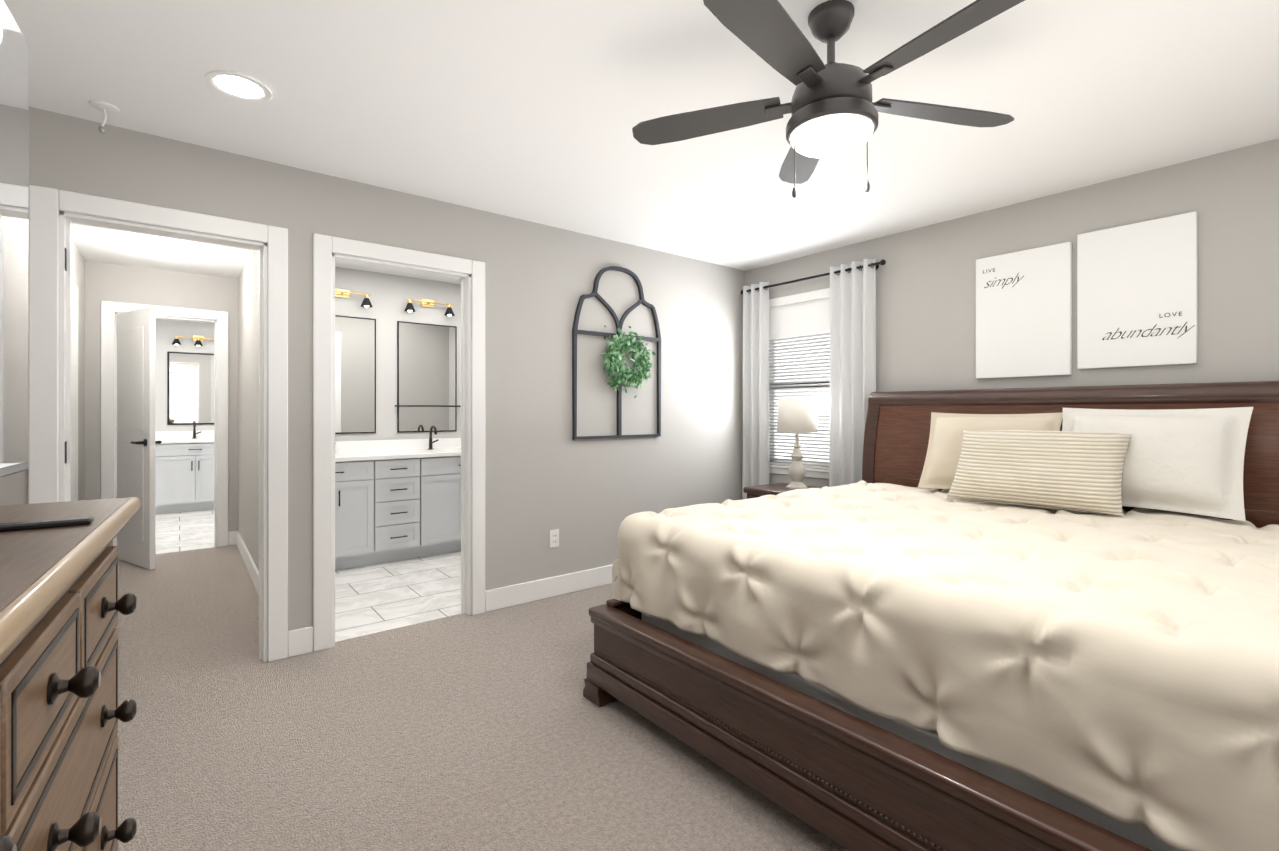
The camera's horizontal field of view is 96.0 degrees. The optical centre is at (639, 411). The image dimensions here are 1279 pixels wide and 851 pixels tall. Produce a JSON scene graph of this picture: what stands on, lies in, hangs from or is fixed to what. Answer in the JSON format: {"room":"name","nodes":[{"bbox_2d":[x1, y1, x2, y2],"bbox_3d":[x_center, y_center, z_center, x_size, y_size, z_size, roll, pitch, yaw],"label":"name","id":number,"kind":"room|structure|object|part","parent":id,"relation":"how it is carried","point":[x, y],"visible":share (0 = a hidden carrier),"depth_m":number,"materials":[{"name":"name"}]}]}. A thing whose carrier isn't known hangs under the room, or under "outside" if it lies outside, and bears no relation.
{"room":"bedroom","nodes":[
{"label":"bedroom","id":0,"kind":"room"},
{"bbox_2d":[71,239,86,500],"bbox_3d":[-3.631,0.000,3.491,0.120,2.440,3.100,0,0,-39],"label":"wall","id":1,"kind":"structure","parent":0,"point":[78,264],"depth_m":4.49,"materials":[{"name":"grey paint"}]},
{"bbox_2d":[71,293,76,500],"bbox_3d":[-3.827,0.200,3.853,0.024,2.020,0.750,0,0,-39],"label":"hall door","id":2,"kind":"structure","parent":1,"relation":"in","point":[73,398],"depth_m":4.01,"materials":[{"name":"white wood"}]},
{"bbox_2d":[71,280,77,500],"bbox_3d":[-3.538,0.157,3.489,0.022,2.125,2.980,0,0,-39],"label":"door frame","id":3,"kind":"structure","parent":1,"relation":"attached to","point":[74,289],"depth_m":4.18,"materials":[{"name":"white wood"}]},
{"bbox_2d":[87,261,234,545],"bbox_3d":[-4.117,0.000,5.011,1.020,2.440,0.120,0,0,-39],"label":"wall","id":4,"kind":"structure","parent":0,"point":[97,283],"depth_m":4.86,"materials":[{"name":"grey paint"}]},
{"bbox_2d":[117,307,161,569],"bbox_3d":[-4.002,0.205,4.596,0.294,2.010,0.632,0,0,-39],"label":"hall door","id":5,"kind":"structure","parent":4,"relation":"in","point":[136,442],"depth_m":4.51,"materials":[{"name":"white wood"}]},
{"bbox_2d":[155,319,213,430],"bbox_3d":[-5.999,0.001,7.346,2.340,2.440,0.120,0,0,-39],"label":"wall","id":6,"kind":"structure","parent":0,"point":[166,331],"depth_m":7.29,"materials":[{"name":"grey paint"}]},
{"bbox_2d":[167,351,213,424],"bbox_3d":[-5.731,-0.294,7.475,0.620,0.930,0.012,0,0,-39],"label":"bathroom mirror","id":7,"kind":"object","parent":6,"relation":"attached to","point":[190,388],"visible":0.64,"depth_m":7.42,"materials":[{"name":"black metal"}]},
{"bbox_2d":[172,335,213,345],"bbox_3d":[-5.698,-0.911,7.435,0.536,0.146,0.117,0,0,-39],"label":"sconce","id":8,"kind":"object","parent":6,"relation":"attached to","point":[197,339],"visible":0.71,"depth_m":7.40,"materials":[{"name":"gold metal"}]},
{"bbox_2d":[115,545,258,690],"bbox_3d":[-3.200,1.245,3.721,1.440,0.050,3.040,0,0,-39],"label":"floor","id":9,"kind":"structure","parent":0,"point":[196,611],"depth_m":3.41,"materials":[{"name":"carpet"}]},
{"bbox_2d":[235,250,258,570],"bbox_3d":[-2.741,0.000,4.204,0.120,2.440,3.100,0,0,-39],"label":"wall","id":10,"kind":"structure","parent":0,"point":[247,284],"depth_m":4.58,"materials":[{"name":"grey paint"}]},
{"bbox_2d":[155,509,461,641],"bbox_3d":[-3.450,1.245,5.442,4.000,0.050,6.040,0,0,-39],"label":"tile floor","id":11,"kind":"structure","parent":0,"point":[375,598],"depth_m":4.04,"materials":[{"name":"tile"}]},
{"bbox_2d":[155,421,213,513],"bbox_3d":[-5.566,0.672,7.206,0.970,1.096,0.631,0,0,-39],"label":"bathroom vanity","id":12,"kind":"object","parent":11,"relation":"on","point":[184,471],"visible":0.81,"depth_m":6.95,"materials":[{"name":"grey wood"}]},
{"bbox_2d":[335,453,460,569],"bbox_3d":[-2.029,0.800,4.882,1.680,0.840,0.580,0,0,-39],"label":"bathroom vanity","id":13,"kind":"object","parent":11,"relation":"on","point":[397,499],"depth_m":4.62,"materials":[{"name":"grey wood"}]},
{"bbox_2d":[335,449,460,460],"bbox_3d":[-2.034,0.363,4.888,1.710,0.035,0.564,0,0,-39],"label":"countertop","id":14,"kind":"structure","parent":13,"relation":"on","point":[370,452],"depth_m":4.75,"materials":[{"name":"white stone"}]},
{"bbox_2d":[427,425,438,448],"bbox_3d":[-1.842,0.235,5.199,0.099,0.221,0.171,0,0,-39],"label":"faucet","id":15,"kind":"object","parent":14,"relation":"on","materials":[{"name":"black metal"}]},
{"bbox_2d":[0,107,744,630],"bbox_3d":[-0.942,0.000,3.581,4.910,2.440,0.120,0,0,-39],"label":"wall","id":16,"kind":"structure","parent":0,"point":[546,473],"depth_m":3.69,"materials":[{"name":"grey paint"}]},
{"bbox_2d":[485,564,612,611],"bbox_3d":[-0.015,1.155,4.236,2.365,0.130,0.015,0,0,-39],"label":"baseboard","id":17,"kind":"structure","parent":16,"relation":"attached to","point":[512,595],"depth_m":3.75,"materials":[{"name":"white wood"}]},
{"bbox_2d":[550,529,558,547],"bbox_3d":[-0.562,0.840,3.802,0.070,0.116,0.008,0,0,-39],"label":"outlet","id":18,"kind":"object","parent":16,"relation":"attached to","point":[554,538],"visible":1,"depth_m":3.80,"materials":[{"name":"white plastic"}]},
{"bbox_2d":[572,266,660,439],"bbox_3d":[-0.120,-0.422,4.091,0.775,1.222,0.115,0,0,-39],"label":"decor","id":19,"kind":"object","parent":16,"relation":"attached to","point":[620,343],"visible":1,"depth_m":4.10,"materials":[{"name":"grey metal"}]},
{"bbox_2d":[335,267,460,440],"bbox_3d":[-2.085,0.000,5.305,2.280,2.440,0.120,0,0,-39],"label":"wall","id":20,"kind":"structure","parent":0,"point":[390,295],"depth_m":5.12,"materials":[{"name":"grey paint"}]},
{"bbox_2d":[335,288,372,307],"bbox_3d":[-2.487,-0.962,4.831,0.456,0.146,0.117,0,0,-39],"label":"light","id":21,"kind":"object","parent":20,"relation":"attached to","point":[344,293],"visible":0.52,"depth_m":4.89,"materials":[{"name":"gold metal"}]},
{"bbox_2d":[335,315,375,433],"bbox_3d":[-2.519,-0.310,4.871,0.540,1.000,0.012,0,0,-39],"label":"mirror","id":22,"kind":"object","parent":20,"relation":"attached to","point":[355,375],"visible":0.64,"depth_m":4.93,"materials":[{"name":"black metal"}]},
{"bbox_2d":[335,438,460,452],"bbox_3d":[-2.204,0.298,5.101,1.710,0.095,0.019,0,0,-39],"label":"backsplash","id":23,"kind":"structure","parent":20,"relation":"attached to","point":[444,443],"depth_m":5.10,"materials":[{"name":"white stone"}]},
{"bbox_2d":[397,321,456,432],"bbox_3d":[-1.957,-0.310,5.321,0.540,1.000,0.012,0,0,-39],"label":"mirror","id":24,"kind":"object","parent":20,"relation":"attached to","point":[426,364],"visible":1,"depth_m":5.31,"materials":[{"name":"black metal"}]},
{"bbox_2d":[395,405,460,406],"bbox_3d":[-1.941,-0.050,5.300,0.584,0.014,0.066,0,0,-39],"label":"towel rail","id":25,"kind":"object","parent":20,"relation":"attached to","point":[427,405],"visible":1,"depth_m":5.26,"materials":[{"name":"black metal"}]},
{"bbox_2d":[404,299,454,315],"bbox_3d":[-1.925,-0.962,5.281,0.456,0.146,0.117,0,0,-39],"label":"light","id":26,"kind":"object","parent":20,"relation":"attached to","point":[427,303],"visible":1,"depth_m":5.30,"materials":[{"name":"gold metal"}]},
{"bbox_2d":[117,583,847,850],"bbox_3d":[0.614,1.244,1.637,4.910,0.050,4.980,0,0,-39],"label":"floor carpet","id":27,"kind":"object","parent":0,"point":[495,730],"depth_m":2.02,"materials":[{"name":"beige carpet"}]},
{"bbox_2d":[0,497,139,850],"bbox_3d":[-0.846,0.704,0.440,0.589,1.031,1.680,0,0,-35],"label":"dresser","id":28,"kind":"object","parent":27,"relation":"on","point":[62,712],"visible":1,"depth_m":0.79,"materials":[{"name":"brown wood"}]},
{"bbox_2d":[0,0,93,531],"bbox_3d":[-0.778,-0.264,0.519,0.290,0.904,1.450,0,0,-35],"label":"tv","id":29,"kind":"object","parent":28,"relation":"on","point":[14,148],"visible":0.98,"depth_m":1.03,"materials":[{"name":"black"}]},
{"bbox_2d":[743,483,821,498],"bbox_3d":[1.141,0.890,4.121,0.472,0.660,0.680,0,0,-39],"label":"nightstand","id":30,"kind":"object","parent":27,"relation":"on","point":[763,490],"visible":0.06,"depth_m":4.19,"materials":[{"name":"brown wood"}]},
{"bbox_2d":[777,399,817,488],"bbox_3d":[1.151,0.234,4.206,0.290,0.650,0.290,0,0,-39],"label":"lamp","id":31,"kind":"object","parent":30,"relation":"on","point":[796,416],"visible":1,"depth_m":4.11,"materials":[{"name":"beige"}]},
{"bbox_3d":[1.151,0.029,4.206,0.290,0.240,0.290,0,0,-39],"label":"lamp shade","id":32,"kind":"part","parent":31,"relation":"part of","materials":[{"name":"beige fabric"}]},
{"bbox_2d":[583,381,1278,850],"bbox_3d":[1.390,0.543,2.374,2.433,1.353,2.289,0,0,-39],"label":"bed","id":33,"kind":"object","parent":27,"relation":"on","point":[1011,619],"visible":1,"depth_m":1.69,"materials":[{"name":"beige fabric"}]},
{"bbox_3d":[1.371,0.804,2.359,1.989,0.550,1.924,0,0,-39],"label":"mattress","id":34,"kind":"part","parent":33,"relation":"part of","materials":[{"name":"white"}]},
{"bbox_2d":[918,412,1062,488],"bbox_3d":[1.915,0.226,3.172,0.283,0.441,0.670,0,0,-39],"label":"pillow","id":35,"kind":"object","parent":33,"relation":"on","point":[944,449],"depth_m":3.22,"materials":[{"name":"beige fabric"}]},
{"bbox_2d":[947,430,1131,515],"bbox_3d":[1.908,0.275,2.786,0.328,0.361,0.716,0,0,-39],"label":"pillow","id":36,"kind":"object","parent":33,"relation":"on","point":[1066,473],"depth_m":2.67,"materials":[{"name":"beige fabric"}]},
{"bbox_2d":[1062,407,1252,521],"bbox_3d":[2.324,0.213,2.656,0.271,0.466,0.686,0,0,-39],"label":"pillow","id":37,"kind":"object","parent":33,"relation":"on","point":[1179,463],"depth_m":2.49,"materials":[{"name":"white fabric"}]},
{"bbox_2d":[4,0,1278,283],"bbox_3d":[-0.374,-1.245,2.871,4.910,0.050,8.140,0,0,-39],"label":"ceiling","id":38,"kind":"structure","parent":0,"point":[532,110],"depth_m":2.26,"materials":[{"name":"white paint"}]},
{"bbox_2d":[89,100,118,133],"bbox_3d":[-2.141,-1.163,2.302,0.090,0.115,0.090,0,0,-39],"label":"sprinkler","id":39,"kind":"object","parent":38,"relation":"attached to","point":[104,107],"visible":1,"depth_m":2.29,"materials":[{"name":"white metal"}]},
{"bbox_2d":[205,70,271,102],"bbox_3d":[-1.502,-1.216,2.160,0.206,0.007,0.206,0,0,-39],"label":"recessed light","id":40,"kind":"object","parent":38,"relation":"in","point":[237,86],"visible":1,"depth_m":2.16,"materials":[{"name":"white glass"}]},
{"bbox_2d":[632,0,1024,197],"bbox_3d":[0.594,-0.938,1.731,1.252,0.565,1.241,0,0,-39],"label":"ceiling fan","id":41,"kind":"object","parent":38,"relation":"hanging from","point":[832,108],"visible":1,"depth_m":1.68,"materials":[{"name":"grey metal"}]},
{"bbox_2d":[745,138,1278,486],"bbox_3d":[2.502,0.000,3.110,0.120,2.440,4.920,0,0,-39],"label":"wall","id":42,"kind":"structure","parent":0,"point":[925,308],"depth_m":3.14,"materials":[{"name":"grey paint"}]},
{"bbox_2d":[769,288,829,478],"bbox_3d":[1.345,-0.210,4.516,0.140,1.440,1.040,0,0,-39],"label":"bedroom window","id":43,"kind":"structure","parent":42,"relation":"in","point":[799,349],"depth_m":4.59,"materials":[{"name":"white"}]},
{"bbox_2d":[741,259,885,293],"bbox_3d":[1.296,-1.018,4.445,0.094,0.047,1.292,0,0,-39],"label":"curtain rod","id":44,"kind":"object","parent":42,"relation":"attached to","point":[882,262],"visible":0.69,"depth_m":4.33,"materials":[{"name":"black metal"}]},
{"bbox_2d":[742,281,768,499],"bbox_3d":[0.971,0.070,4.807,0.078,2.270,0.267,0,0,-39],"label":"curtain","id":45,"kind":"object","parent":44,"relation":"hanging from","point":[755,465],"visible":0.75,"depth_m":4.80,"materials":[{"name":"white fabric"}]},
{"bbox_2d":[829,257,875,486],"bbox_3d":[1.522,0.070,4.121,0.082,2.270,0.357,0,0,-39],"label":"curtain","id":46,"kind":"object","parent":44,"relation":"hanging from","point":[852,339],"visible":0.58,"depth_m":4.15,"materials":[{"name":"white fabric"}]},
{"bbox_2d":[976,242,1071,378],"bbox_3d":[2.216,-0.565,3.345,0.029,0.730,0.477,0,0,-39],"label":"art","id":47,"kind":"object","parent":42,"relation":"attached to","point":[1024,298],"depth_m":3.31,"materials":[{"name":"white fabric"}]},
{"bbox_2d":[1077,211,1197,368],"bbox_3d":[2.532,-0.595,2.951,0.029,0.730,0.467,0,0,-39],"label":"art","id":48,"kind":"object","parent":42,"relation":"attached to","point":[1137,294],"depth_m":2.92,"materials":[{"name":"white fabric"}]}
]}

